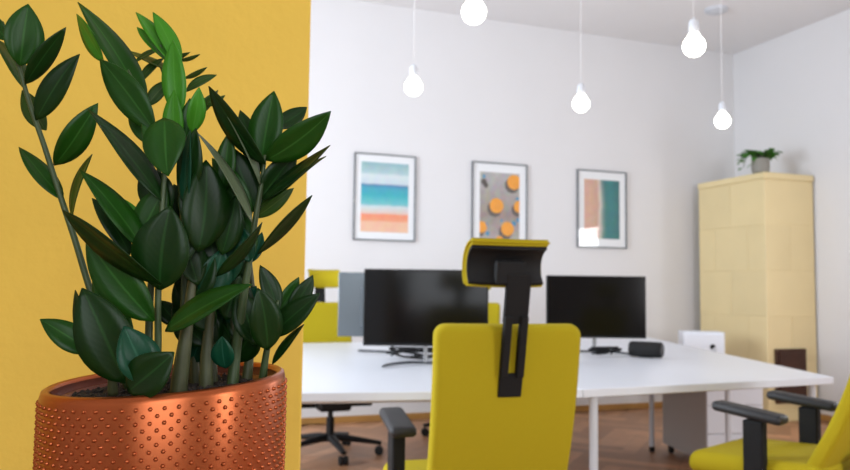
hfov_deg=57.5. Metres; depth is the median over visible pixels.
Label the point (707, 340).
base cabinet
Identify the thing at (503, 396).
office chair
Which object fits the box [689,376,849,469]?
office chair
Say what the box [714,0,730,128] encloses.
pendant bulb
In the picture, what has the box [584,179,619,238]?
print
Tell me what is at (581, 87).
socket
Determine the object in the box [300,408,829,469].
floor
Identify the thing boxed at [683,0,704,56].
pendant bulb
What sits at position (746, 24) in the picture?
ceiling
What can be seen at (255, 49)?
wall
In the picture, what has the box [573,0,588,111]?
pendant bulb
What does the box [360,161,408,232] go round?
print
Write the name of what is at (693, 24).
socket
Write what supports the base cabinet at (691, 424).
on the floor
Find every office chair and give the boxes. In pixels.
[301,269,382,465]
[379,237,580,469]
[421,287,499,435]
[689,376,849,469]
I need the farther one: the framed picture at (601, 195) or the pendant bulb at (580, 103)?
the framed picture at (601, 195)
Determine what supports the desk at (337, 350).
on the floor
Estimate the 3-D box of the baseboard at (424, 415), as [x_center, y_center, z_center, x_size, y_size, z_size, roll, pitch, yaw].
[-0.582,1.560,6.577,8.120,0.055,0.018,2,-4,-20]
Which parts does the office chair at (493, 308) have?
backrest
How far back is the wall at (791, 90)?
7.13 m
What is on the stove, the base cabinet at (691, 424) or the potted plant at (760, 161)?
the potted plant at (760, 161)
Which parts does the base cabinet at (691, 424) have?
drawer, drawer, drawer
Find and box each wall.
[0,0,310,469]
[301,0,734,417]
[733,9,849,415]
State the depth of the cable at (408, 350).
4.30 m
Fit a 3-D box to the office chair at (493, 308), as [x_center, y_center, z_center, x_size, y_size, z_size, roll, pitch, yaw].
[0.350,0.932,6.148,0.709,1.269,0.830,0,-4,10]
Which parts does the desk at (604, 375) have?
leg, under frame, leg, leg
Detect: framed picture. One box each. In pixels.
[352,152,415,241]
[471,161,527,238]
[576,169,626,248]
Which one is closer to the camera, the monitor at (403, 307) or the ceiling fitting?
the monitor at (403, 307)
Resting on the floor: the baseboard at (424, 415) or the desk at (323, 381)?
the desk at (323, 381)
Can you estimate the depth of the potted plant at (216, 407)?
0.75 m
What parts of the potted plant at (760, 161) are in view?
stem, pot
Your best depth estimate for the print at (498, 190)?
7.16 m
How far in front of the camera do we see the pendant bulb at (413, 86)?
4.14 m
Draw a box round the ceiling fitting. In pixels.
[704,5,727,15]
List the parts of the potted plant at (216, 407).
stem, stem, stem, pot, stem, stem, stem, stem, stem, stem, stem, stem, stem, stem, stem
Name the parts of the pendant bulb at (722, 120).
cord, bulb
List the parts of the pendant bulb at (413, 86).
bulb, cord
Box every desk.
[302,359,582,403]
[303,342,432,359]
[403,337,717,451]
[577,351,832,469]
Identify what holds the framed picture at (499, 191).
attached to the wall at (492, 91)
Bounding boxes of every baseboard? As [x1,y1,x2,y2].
[301,402,662,424]
[821,414,832,421]
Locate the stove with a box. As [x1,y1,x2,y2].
[698,172,817,421]
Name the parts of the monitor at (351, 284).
casing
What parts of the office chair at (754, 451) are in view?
armrest, armrest post, seat, armrest, armrest post, backrest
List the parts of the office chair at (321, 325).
leg, leg, backrest, leg, leg, leg, armrest post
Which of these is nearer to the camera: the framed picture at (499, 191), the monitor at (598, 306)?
the monitor at (598, 306)
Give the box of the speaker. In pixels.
[628,341,663,357]
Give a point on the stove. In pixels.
(756, 230)
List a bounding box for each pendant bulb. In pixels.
[405,0,421,95]
[462,0,485,24]
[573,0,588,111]
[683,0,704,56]
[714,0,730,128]
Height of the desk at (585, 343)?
0.740 m
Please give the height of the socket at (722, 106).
0.068 m
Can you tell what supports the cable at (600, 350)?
on the desk at (604, 375)
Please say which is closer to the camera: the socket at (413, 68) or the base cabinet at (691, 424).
the socket at (413, 68)
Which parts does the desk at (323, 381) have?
under frame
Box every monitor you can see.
[337,272,411,352]
[363,269,488,366]
[546,275,645,354]
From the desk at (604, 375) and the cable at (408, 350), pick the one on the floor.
the desk at (604, 375)
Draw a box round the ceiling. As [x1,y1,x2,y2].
[357,0,849,54]
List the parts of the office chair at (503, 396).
armrest post, armrest, seat, backrest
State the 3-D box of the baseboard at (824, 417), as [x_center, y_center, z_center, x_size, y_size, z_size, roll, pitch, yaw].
[4.626,1.450,4.136,0.018,0.055,8.152,2,-4,-20]
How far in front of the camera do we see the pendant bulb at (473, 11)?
3.00 m
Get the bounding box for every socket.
[410,64,417,75]
[577,83,584,94]
[688,18,698,32]
[719,101,725,111]
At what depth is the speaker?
4.56 m
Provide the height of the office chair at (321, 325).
1.269 m
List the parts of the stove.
cornice, fire door, door panel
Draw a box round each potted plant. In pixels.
[0,2,330,469]
[736,148,781,173]
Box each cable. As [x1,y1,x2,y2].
[386,347,432,358]
[588,346,621,354]
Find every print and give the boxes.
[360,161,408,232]
[479,171,518,238]
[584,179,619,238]
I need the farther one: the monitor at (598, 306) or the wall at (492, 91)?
the wall at (492, 91)
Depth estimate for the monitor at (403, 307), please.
3.92 m
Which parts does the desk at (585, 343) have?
leg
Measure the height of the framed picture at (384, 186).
0.760 m
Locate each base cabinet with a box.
[662,388,762,454]
[678,330,724,353]
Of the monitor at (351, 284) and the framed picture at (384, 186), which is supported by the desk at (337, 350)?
the monitor at (351, 284)

